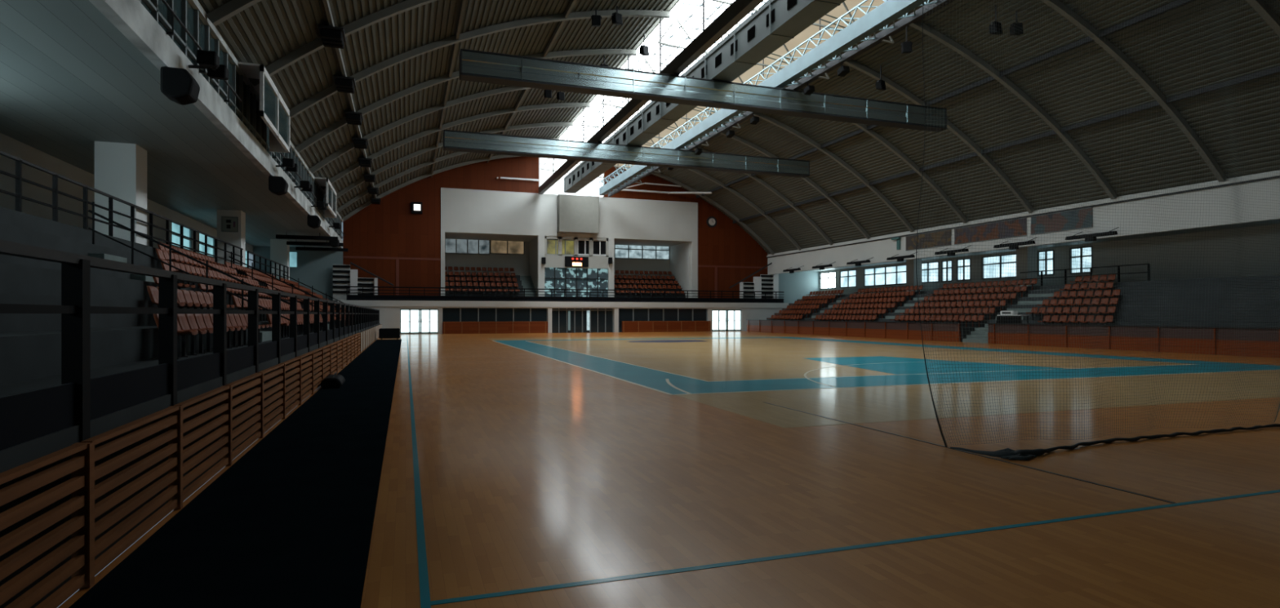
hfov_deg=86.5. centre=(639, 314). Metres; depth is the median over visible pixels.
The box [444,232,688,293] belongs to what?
wall
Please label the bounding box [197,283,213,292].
seat
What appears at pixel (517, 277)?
stadium seats
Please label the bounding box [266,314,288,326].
seat
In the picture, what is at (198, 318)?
seat
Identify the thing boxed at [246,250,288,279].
rail
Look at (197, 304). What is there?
seat
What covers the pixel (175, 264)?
seat
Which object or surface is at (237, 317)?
seat
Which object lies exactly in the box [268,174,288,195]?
loudspeaker
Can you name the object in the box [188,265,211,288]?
seat
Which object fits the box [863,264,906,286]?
window
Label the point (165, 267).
seat
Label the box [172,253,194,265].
seat
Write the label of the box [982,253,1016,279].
window
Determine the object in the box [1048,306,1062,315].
seat
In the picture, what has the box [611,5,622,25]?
floodlight
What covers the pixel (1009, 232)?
banner
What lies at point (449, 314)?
window
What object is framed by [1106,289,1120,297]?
seat
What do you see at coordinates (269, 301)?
seat
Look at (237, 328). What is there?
seat
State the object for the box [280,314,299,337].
seat
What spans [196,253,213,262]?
seat
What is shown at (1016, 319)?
table
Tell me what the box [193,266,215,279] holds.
seat
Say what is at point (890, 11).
roof truss
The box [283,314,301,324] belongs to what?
seat
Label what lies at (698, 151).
lamp
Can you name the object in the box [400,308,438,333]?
door
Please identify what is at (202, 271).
seat
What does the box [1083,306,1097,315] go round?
seat
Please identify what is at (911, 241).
banner
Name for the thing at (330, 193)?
window
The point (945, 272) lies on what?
window
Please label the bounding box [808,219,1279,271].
ceiling
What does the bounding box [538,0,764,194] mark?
ridge beam
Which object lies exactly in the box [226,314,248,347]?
seat
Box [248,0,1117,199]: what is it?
rib
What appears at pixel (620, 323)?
trim
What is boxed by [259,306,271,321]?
seat
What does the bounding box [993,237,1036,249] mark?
heater
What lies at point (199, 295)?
seat
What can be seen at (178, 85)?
loudspeaker
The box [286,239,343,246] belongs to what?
heater
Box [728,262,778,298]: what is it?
staircase
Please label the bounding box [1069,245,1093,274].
window
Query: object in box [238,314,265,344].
seat
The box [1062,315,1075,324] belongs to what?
seat
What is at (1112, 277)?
seat
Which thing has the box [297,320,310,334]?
seat
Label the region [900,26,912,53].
floodlight
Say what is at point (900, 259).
heater
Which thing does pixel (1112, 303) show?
seat
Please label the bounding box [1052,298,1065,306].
seat
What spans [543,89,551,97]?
floodlight
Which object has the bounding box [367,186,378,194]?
floodlight
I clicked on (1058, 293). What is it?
seat
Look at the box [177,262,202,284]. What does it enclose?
seat
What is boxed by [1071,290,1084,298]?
seat
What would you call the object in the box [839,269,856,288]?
window
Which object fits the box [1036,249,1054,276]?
window
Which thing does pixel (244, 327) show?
seat
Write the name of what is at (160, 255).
seat
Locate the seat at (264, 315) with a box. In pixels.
[258,299,270,321]
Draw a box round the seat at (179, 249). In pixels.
[177,247,195,257]
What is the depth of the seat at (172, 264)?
18.90 m
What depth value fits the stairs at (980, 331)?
40.49 m
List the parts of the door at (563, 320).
lit pane, lit pane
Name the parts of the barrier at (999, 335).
post, post, post, post, rail, post, post, post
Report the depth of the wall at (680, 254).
68.60 m
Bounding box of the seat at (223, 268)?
[220,265,237,275]
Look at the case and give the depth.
37.98 m
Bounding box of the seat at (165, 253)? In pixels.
[160,249,184,262]
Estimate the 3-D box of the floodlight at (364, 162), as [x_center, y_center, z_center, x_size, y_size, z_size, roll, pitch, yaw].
[-16.685,-9.210,41.345,0.760,0.340,1.050,0,0,-19]
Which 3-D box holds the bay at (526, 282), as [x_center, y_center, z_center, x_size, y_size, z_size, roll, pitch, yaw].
[-10.639,-2.430,64.398,1.152,2.600,5.100,0,0,-19]
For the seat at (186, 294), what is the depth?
14.71 m
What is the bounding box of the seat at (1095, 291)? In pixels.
[1088,289,1102,297]
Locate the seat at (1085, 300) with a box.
[1077,298,1090,306]
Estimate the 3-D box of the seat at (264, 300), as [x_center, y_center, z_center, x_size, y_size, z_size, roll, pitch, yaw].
[-12.349,-0.155,22.715,0.545,0.750,0.400,0,0,-19]
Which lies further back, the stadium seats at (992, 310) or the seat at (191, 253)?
the stadium seats at (992, 310)
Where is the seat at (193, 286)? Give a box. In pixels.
[177,284,195,289]
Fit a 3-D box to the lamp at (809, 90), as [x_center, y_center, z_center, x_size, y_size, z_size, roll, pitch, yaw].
[7.839,-10.453,31.494,0.350,0.492,0.468,0,0,-19]
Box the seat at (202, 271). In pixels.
[197,266,219,279]
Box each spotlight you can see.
[188,49,229,79]
[275,158,297,172]
[293,180,312,191]
[311,201,326,209]
[328,222,341,229]
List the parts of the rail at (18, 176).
post, post, post, post, post, post, post, post, post, post, post, post, post, post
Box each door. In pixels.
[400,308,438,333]
[551,308,613,333]
[711,309,741,331]
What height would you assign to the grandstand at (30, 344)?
3.900 m
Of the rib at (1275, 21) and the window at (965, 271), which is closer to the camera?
the rib at (1275, 21)
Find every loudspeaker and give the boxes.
[160,66,199,105]
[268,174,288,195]
[306,213,320,228]
[328,239,339,247]
[541,257,546,264]
[608,257,612,263]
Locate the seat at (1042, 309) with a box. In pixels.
[1033,306,1045,320]
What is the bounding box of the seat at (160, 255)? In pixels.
[155,248,179,262]
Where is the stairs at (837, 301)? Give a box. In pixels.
[811,297,848,318]
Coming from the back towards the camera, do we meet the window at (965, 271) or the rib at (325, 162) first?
the window at (965, 271)
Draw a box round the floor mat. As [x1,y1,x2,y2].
[68,339,401,607]
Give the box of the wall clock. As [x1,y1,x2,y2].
[706,216,716,227]
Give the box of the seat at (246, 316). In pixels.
[243,314,269,328]
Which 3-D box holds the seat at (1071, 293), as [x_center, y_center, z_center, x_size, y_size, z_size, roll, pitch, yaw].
[24.428,-0.955,38.566,0.545,0.750,0.400,0,0,-19]
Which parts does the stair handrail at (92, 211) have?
post, post, post, post, post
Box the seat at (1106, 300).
[1094,297,1108,306]
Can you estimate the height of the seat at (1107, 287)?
0.750 m
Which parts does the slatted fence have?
slat panel, post, slat panel, post, slat panel, post, slat panel, post, slat panel, post, slat panel, post, slat panel, post, slat panel, post, slat panel, post, slat panel, post, slat panel, post, slat panel, post, slat panel, post, slat panel, post, slat panel, post, slat panel, post, plain panel, plain panel, plain panel, plain panel, plain panel, plain panel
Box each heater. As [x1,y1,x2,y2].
[275,231,337,240]
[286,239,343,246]
[295,246,348,251]
[782,266,802,273]
[812,262,835,270]
[846,257,873,266]
[886,252,915,262]
[934,244,971,256]
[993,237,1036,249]
[1065,226,1119,241]
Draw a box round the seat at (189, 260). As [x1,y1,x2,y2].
[187,257,205,267]
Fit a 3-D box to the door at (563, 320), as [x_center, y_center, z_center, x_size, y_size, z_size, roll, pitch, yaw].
[-5.264,0.500,62.158,5.900,2.300,0.120,0,0,-19]
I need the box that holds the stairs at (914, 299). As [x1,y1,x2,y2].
[885,293,933,319]
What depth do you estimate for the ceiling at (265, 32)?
33.09 m
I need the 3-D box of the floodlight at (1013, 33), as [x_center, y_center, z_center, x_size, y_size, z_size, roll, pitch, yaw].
[15.774,-12.188,28.497,0.480,1.022,0.392,0,0,-2]
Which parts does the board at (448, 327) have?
rail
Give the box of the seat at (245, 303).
[240,296,262,309]
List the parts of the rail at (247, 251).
post, post, post, post, rail, rail, post, post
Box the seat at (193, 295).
[187,290,213,309]
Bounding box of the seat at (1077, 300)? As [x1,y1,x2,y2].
[1069,298,1082,306]
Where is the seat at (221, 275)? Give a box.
[219,272,237,283]
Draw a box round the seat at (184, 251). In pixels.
[180,248,199,259]
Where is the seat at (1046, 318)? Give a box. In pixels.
[1037,315,1050,324]
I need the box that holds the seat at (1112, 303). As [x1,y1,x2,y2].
[1104,297,1118,306]
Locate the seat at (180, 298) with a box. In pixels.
[177,288,207,308]
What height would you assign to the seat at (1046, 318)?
0.750 m
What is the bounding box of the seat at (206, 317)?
[201,314,235,351]
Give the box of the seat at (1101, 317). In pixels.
[1088,315,1103,324]
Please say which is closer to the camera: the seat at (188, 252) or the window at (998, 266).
the seat at (188, 252)
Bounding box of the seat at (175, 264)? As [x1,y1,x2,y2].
[172,261,197,284]
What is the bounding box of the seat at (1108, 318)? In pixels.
[1098,315,1113,324]
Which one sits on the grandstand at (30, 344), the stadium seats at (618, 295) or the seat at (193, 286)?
the seat at (193, 286)
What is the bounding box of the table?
[996,315,1029,324]
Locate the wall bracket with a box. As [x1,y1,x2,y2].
[891,236,900,249]
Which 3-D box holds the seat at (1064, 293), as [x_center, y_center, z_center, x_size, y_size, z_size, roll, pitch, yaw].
[24.265,-0.955,39.039,0.545,0.750,0.400,0,0,-19]
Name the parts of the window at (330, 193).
pane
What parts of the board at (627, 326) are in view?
rail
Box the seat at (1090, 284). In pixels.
[1083,282,1096,289]
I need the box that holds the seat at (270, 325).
[258,324,271,342]
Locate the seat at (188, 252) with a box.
[185,249,203,260]
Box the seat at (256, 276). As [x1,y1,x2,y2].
[254,274,267,286]
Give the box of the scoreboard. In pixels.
[564,256,588,266]
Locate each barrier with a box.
[746,320,961,342]
[987,323,1279,358]
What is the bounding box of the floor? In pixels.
[57,331,1279,607]
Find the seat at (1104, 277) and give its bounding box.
[1094,275,1106,282]
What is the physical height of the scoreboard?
0.942 m
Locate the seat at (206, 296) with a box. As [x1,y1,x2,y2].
[200,291,230,309]
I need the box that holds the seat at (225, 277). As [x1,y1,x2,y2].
[223,274,240,283]
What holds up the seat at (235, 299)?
on the grandstand at (30, 344)
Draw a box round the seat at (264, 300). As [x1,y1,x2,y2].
[262,298,267,306]
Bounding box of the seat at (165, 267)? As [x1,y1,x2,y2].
[160,258,186,273]
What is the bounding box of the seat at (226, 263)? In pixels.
[224,261,239,270]
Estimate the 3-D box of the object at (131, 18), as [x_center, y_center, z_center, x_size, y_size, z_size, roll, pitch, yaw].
[-13.924,-6.825,24.976,0.250,2.850,66.300,0,0,-19]
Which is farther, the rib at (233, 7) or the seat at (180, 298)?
the rib at (233, 7)
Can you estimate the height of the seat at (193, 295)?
0.750 m
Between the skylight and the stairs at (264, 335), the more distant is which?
the skylight
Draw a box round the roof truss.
[599,0,951,196]
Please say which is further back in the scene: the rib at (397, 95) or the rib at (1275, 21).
the rib at (397, 95)
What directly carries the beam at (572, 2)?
attached to the rib at (397, 95)
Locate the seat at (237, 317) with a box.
[233,314,261,345]
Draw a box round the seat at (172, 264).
[166,260,191,284]
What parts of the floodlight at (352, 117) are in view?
mounting plate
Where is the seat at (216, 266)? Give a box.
[213,263,231,274]
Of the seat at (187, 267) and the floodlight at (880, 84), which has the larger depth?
the floodlight at (880, 84)
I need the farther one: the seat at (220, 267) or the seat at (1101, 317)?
the seat at (1101, 317)
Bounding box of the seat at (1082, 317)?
[1071,315,1084,324]
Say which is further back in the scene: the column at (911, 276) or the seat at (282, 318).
the column at (911, 276)
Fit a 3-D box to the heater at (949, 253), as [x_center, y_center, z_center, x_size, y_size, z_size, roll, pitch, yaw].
[20.887,-4.194,45.173,0.837,0.648,2.700,0,0,-19]
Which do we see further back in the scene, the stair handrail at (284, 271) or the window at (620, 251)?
the window at (620, 251)
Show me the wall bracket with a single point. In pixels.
(898, 239)
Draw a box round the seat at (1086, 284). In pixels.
[1075,283,1088,290]
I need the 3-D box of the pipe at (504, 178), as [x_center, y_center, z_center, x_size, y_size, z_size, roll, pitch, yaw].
[-10.934,-12.100,60.871,3.700,0.180,0.378,0,0,-19]
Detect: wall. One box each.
[0,133,253,268]
[253,156,818,303]
[340,306,786,333]
[440,187,697,297]
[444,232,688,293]
[669,241,690,297]
[818,223,1279,295]
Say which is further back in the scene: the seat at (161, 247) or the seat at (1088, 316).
the seat at (1088, 316)
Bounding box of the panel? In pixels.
[556,193,599,234]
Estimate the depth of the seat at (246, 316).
16.43 m
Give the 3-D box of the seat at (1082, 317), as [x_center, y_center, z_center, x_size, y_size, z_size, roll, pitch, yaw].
[22.803,0.425,35.362,0.545,0.750,0.400,0,0,-19]
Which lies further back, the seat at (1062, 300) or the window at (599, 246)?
the window at (599, 246)
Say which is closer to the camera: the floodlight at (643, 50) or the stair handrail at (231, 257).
the stair handrail at (231, 257)
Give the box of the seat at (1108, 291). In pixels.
[1097,289,1111,297]
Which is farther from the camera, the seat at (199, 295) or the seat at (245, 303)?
the seat at (245, 303)
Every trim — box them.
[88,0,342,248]
[337,300,788,307]
[342,256,768,297]
[568,322,622,333]
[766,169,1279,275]
[766,175,1279,257]
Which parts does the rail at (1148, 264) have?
post, post, rail, rail, post, post, post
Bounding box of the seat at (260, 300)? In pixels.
[258,297,271,320]
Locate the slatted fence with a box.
[0,324,382,607]
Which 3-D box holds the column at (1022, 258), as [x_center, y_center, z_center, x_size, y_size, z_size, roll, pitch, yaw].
[26.003,-2.925,45.773,0.800,3.150,0.900,0,0,-19]
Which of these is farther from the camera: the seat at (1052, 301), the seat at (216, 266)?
the seat at (1052, 301)
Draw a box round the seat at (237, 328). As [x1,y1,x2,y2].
[208,314,240,349]
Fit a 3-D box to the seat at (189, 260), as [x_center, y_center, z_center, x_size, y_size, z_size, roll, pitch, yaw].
[-15.221,-1.595,23.312,0.545,0.750,0.400,0,0,-19]
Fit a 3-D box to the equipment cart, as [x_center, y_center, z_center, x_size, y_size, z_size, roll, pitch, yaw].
[-16.108,1.269,43.738,1.250,0.738,1.200,0,0,-19]
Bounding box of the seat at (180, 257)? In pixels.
[177,253,198,266]
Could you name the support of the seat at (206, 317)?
on the grandstand at (30, 344)
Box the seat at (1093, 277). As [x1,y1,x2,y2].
[1086,275,1098,282]
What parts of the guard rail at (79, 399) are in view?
post, post, rail, kick panel, rail, post, post, post, post, post, post, post, post, post, post, post, post, post, post, post, post, post, post, post, post, post, post, post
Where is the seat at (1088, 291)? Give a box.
[1080,290,1093,298]
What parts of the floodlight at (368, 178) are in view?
casing, mounting plate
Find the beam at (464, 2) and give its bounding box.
[431,0,466,177]
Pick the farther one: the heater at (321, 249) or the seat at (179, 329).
the heater at (321, 249)
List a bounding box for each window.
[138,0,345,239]
[172,222,191,250]
[199,233,214,257]
[237,62,289,153]
[289,252,297,266]
[314,177,336,217]
[442,307,547,321]
[444,239,490,254]
[489,240,524,254]
[538,157,604,196]
[544,267,608,297]
[546,239,573,254]
[559,0,768,142]
[577,240,605,255]
[613,244,670,260]
[618,308,706,322]
[819,271,835,289]
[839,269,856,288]
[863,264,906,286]
[921,261,938,283]
[941,260,952,282]
[955,257,970,281]
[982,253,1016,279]
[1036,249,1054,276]
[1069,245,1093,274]
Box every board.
[442,321,547,333]
[622,320,711,332]
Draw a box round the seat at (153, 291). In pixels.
[146,285,185,306]
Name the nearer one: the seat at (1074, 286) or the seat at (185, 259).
the seat at (185, 259)
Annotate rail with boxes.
[0,150,243,266]
[0,240,379,450]
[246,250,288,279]
[346,286,783,302]
[1019,263,1150,285]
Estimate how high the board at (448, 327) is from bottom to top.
1.030 m
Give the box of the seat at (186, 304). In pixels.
[155,286,193,306]
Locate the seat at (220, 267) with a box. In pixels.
[217,264,234,274]
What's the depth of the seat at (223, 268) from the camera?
27.63 m
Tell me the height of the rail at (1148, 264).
0.980 m
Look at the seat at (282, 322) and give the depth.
20.60 m
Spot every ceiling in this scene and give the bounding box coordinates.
[0,0,337,248]
[197,0,1279,254]
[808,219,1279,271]
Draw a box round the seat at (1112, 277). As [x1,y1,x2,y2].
[1102,274,1115,282]
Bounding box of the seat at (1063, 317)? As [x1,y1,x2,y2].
[1053,315,1066,324]
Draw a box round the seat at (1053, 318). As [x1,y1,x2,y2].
[1045,315,1058,324]
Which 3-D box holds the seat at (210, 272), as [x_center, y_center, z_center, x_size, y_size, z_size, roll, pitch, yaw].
[-14.101,-1.115,22.641,0.545,0.750,0.400,0,0,-19]
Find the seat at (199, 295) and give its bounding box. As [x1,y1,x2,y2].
[194,291,213,309]
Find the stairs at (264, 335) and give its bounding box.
[88,253,271,342]
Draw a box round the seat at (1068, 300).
[1060,298,1073,306]
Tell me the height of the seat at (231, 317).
0.750 m
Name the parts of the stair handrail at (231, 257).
post, post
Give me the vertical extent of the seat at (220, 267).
0.750 m
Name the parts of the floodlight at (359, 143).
mounting plate, casing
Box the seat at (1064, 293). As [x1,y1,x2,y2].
[1057,291,1067,298]
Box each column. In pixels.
[94,141,146,245]
[217,209,245,266]
[270,239,289,279]
[906,259,921,291]
[1016,246,1036,286]
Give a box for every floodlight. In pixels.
[318,24,346,48]
[333,75,355,93]
[344,111,363,125]
[351,137,368,149]
[358,157,373,167]
[363,173,376,182]
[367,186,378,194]
[370,198,381,204]
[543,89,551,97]
[556,91,564,100]
[591,9,601,26]
[600,55,608,66]
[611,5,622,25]
[639,32,648,56]
[875,65,885,90]
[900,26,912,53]
[989,4,1002,35]
[1009,11,1023,35]
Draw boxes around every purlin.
[648,0,955,175]
[696,0,1194,198]
[733,66,1279,223]
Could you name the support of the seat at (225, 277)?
on the grandstand at (30, 344)
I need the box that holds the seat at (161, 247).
[157,242,177,253]
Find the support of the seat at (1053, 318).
on the grandstand at (1205, 304)
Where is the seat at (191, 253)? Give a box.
[188,250,206,261]
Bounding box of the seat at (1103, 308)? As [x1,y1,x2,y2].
[1092,306,1106,315]
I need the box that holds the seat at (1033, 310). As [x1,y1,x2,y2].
[1026,306,1037,320]
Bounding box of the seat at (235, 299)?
[231,295,248,310]
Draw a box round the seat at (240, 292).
[226,288,241,305]
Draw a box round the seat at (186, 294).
[180,289,213,308]
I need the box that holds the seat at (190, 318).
[185,314,209,354]
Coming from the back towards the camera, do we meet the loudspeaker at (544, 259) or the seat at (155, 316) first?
the loudspeaker at (544, 259)
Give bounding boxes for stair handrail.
[88,201,289,320]
[228,251,341,316]
[282,271,345,311]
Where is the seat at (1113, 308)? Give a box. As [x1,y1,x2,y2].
[1101,306,1115,315]
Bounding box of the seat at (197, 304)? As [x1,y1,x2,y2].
[177,299,199,308]
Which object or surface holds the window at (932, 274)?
in the wall at (1136, 246)
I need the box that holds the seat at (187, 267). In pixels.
[182,263,205,285]
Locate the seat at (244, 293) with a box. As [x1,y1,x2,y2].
[226,288,245,305]
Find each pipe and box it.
[496,177,538,181]
[615,182,711,194]
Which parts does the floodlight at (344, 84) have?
mounting plate, casing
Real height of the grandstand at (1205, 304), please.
3.450 m
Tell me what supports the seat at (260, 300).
on the grandstand at (30, 344)
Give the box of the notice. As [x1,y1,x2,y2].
[221,216,238,232]
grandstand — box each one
[0,206,380,607]
[766,275,1279,342]
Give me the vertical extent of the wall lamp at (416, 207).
0.980 m
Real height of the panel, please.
3.400 m
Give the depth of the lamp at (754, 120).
36.26 m
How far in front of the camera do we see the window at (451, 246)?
65.01 m
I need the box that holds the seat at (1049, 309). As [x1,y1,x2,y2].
[1041,306,1053,315]
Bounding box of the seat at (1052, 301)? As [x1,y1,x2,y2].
[1044,299,1057,306]
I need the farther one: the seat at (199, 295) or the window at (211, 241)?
the window at (211, 241)
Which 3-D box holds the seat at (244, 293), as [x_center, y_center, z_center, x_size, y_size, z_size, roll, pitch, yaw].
[-12.818,-0.635,21.496,0.545,0.750,0.400,0,0,-19]
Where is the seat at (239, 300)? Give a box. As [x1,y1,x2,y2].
[237,297,259,310]
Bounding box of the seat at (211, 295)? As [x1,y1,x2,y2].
[206,292,235,307]
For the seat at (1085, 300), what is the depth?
36.90 m
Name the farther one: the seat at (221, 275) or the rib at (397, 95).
the rib at (397, 95)
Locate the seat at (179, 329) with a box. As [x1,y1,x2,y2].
[177,320,207,357]
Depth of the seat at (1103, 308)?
35.21 m
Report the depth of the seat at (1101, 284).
37.97 m
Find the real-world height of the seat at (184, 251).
0.750 m
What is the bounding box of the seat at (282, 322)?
[280,316,289,337]
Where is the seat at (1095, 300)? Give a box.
[1086,297,1099,306]
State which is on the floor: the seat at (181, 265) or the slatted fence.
the slatted fence
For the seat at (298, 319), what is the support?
on the grandstand at (30, 344)
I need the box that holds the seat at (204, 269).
[203,268,223,280]
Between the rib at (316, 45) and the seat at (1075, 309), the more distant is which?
the seat at (1075, 309)
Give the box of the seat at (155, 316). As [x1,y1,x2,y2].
[153,314,198,359]
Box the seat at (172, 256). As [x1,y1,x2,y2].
[167,251,189,264]
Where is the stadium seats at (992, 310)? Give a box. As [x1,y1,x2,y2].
[264,266,1090,327]
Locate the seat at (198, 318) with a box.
[193,314,228,352]
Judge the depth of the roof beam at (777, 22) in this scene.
29.47 m
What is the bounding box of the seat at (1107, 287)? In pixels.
[1100,281,1113,289]
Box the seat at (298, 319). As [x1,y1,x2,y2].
[297,314,311,333]
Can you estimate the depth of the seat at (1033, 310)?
38.94 m
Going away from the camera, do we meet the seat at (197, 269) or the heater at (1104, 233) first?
the seat at (197, 269)
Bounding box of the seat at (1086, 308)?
[1075,306,1088,315]
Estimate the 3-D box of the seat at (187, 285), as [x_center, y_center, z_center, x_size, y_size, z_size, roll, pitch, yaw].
[-10.862,-0.635,15.824,0.545,0.750,0.400,0,0,-19]
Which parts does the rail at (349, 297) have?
kick panel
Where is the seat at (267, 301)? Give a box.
[264,298,283,310]
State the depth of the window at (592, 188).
61.93 m
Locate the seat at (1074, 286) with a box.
[1066,283,1079,291]
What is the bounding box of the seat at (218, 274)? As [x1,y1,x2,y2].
[214,271,234,282]
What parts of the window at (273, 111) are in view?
pane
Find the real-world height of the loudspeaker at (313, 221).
0.737 m
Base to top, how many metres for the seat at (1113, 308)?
0.750 m
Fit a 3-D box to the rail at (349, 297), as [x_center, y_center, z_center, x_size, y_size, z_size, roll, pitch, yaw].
[-4.678,-1.725,61.855,40.530,1.150,0.093,0,0,-19]
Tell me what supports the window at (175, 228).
in the wall at (9, 145)
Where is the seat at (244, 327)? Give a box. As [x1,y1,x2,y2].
[226,325,246,348]
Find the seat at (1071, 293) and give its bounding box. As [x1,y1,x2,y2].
[1063,291,1076,298]
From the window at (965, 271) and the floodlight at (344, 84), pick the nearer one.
the floodlight at (344, 84)
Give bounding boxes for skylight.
[615,0,884,169]
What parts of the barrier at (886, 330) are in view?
rail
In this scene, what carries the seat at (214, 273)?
on the grandstand at (30, 344)
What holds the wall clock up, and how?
attached to the wall at (388, 228)
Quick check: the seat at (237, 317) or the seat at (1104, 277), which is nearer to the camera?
the seat at (237, 317)
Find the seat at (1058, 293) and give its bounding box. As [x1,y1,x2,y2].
[1048,291,1060,299]
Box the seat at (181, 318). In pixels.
[177,314,213,355]
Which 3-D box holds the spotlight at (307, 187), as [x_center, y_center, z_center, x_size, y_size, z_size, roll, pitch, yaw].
[-15.672,-5.940,31.605,0.733,0.333,1.426,0,0,-19]
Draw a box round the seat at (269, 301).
[266,298,285,310]
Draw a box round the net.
[915,0,1279,460]
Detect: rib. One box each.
[205,0,1226,182]
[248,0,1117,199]
[289,9,1034,213]
[294,48,968,223]
[308,85,914,231]
[320,102,870,239]
[336,122,833,245]
[336,138,801,250]
[342,155,774,254]
[1245,0,1279,37]
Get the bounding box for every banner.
[905,229,951,250]
[954,217,1026,244]
[1030,207,1093,235]
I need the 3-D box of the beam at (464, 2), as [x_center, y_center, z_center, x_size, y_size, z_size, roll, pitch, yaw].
[-7.188,-11.910,27.298,0.120,0.210,66.300,0,0,-19]
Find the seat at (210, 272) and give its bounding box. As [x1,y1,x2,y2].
[208,269,226,280]
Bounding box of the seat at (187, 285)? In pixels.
[177,283,189,287]
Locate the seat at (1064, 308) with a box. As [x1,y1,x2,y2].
[1057,306,1070,315]
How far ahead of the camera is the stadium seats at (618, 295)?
67.60 m
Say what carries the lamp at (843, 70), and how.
hanging from the roof truss
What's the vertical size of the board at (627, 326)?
1.030 m
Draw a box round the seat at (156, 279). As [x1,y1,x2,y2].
[152,276,182,286]
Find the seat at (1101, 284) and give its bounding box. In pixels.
[1091,282,1104,290]
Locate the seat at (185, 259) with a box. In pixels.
[182,255,202,266]
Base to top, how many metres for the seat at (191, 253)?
0.750 m
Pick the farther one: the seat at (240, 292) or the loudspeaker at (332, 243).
the loudspeaker at (332, 243)
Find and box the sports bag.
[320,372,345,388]
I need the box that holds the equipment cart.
[378,328,399,340]
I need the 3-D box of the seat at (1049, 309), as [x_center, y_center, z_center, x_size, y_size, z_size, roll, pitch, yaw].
[22.802,-0.035,38.006,0.545,0.750,0.400,0,0,-19]
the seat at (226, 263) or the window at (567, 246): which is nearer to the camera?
the seat at (226, 263)
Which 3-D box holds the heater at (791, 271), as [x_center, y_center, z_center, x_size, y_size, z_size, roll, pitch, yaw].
[14.467,-4.194,63.797,0.837,0.648,2.700,0,0,-19]
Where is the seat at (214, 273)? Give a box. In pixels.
[210,270,231,281]
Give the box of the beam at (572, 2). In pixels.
[486,0,576,163]
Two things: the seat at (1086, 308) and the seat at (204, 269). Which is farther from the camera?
the seat at (1086, 308)
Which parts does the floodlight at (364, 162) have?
casing, mounting plate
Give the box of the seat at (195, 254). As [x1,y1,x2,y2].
[193,252,210,262]
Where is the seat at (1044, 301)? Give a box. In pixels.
[1036,299,1049,306]
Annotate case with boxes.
[1000,311,1017,315]
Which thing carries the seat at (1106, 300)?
on the grandstand at (1205, 304)
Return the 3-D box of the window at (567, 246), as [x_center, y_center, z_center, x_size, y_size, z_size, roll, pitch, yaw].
[-7.301,-6.430,62.503,2.718,1.998,0.100,0,0,-19]
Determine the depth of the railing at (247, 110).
19.63 m
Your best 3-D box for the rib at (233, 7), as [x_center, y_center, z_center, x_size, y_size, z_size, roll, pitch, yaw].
[7.532,-10.251,24.174,39.774,8.555,0.220,0,0,-19]
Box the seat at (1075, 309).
[1065,306,1079,315]
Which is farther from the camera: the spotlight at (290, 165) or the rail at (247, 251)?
the rail at (247, 251)
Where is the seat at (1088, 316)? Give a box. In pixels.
[1080,315,1094,324]
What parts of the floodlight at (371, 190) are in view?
casing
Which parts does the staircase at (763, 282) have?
post, handrail, post, post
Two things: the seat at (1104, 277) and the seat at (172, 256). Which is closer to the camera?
the seat at (172, 256)
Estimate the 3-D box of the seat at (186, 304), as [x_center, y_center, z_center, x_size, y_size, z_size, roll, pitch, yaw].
[-9.091,-0.155,13.261,0.545,0.750,0.400,0,0,-19]
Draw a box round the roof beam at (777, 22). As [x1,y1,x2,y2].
[564,0,845,193]
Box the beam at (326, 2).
[322,0,377,198]
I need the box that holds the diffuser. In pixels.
[413,204,420,210]
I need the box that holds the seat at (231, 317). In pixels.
[227,314,247,346]
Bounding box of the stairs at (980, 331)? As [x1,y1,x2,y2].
[962,288,1058,343]
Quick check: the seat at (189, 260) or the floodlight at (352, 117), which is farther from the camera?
the floodlight at (352, 117)
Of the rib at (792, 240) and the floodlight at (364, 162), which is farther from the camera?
the rib at (792, 240)
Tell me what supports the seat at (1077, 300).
on the grandstand at (1205, 304)
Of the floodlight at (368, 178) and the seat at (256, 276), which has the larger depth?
the floodlight at (368, 178)
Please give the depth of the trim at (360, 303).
60.67 m
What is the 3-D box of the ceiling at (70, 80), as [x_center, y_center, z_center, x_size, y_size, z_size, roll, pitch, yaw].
[-17.044,-5.600,23.900,6.350,0.300,66.300,0,0,-19]
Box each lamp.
[411,201,422,213]
[694,146,702,155]
[725,128,734,137]
[750,114,759,124]
[803,83,814,95]
[836,63,849,76]
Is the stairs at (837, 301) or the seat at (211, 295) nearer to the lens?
the seat at (211, 295)
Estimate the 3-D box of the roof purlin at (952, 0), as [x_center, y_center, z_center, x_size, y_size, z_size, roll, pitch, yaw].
[11.531,-13.383,33.750,0.120,0.210,66.300,0,0,-19]
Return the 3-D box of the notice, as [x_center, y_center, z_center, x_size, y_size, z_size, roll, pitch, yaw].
[-21.381,-4.700,35.437,0.770,0.800,0.060,0,0,-19]
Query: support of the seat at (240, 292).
on the grandstand at (30, 344)

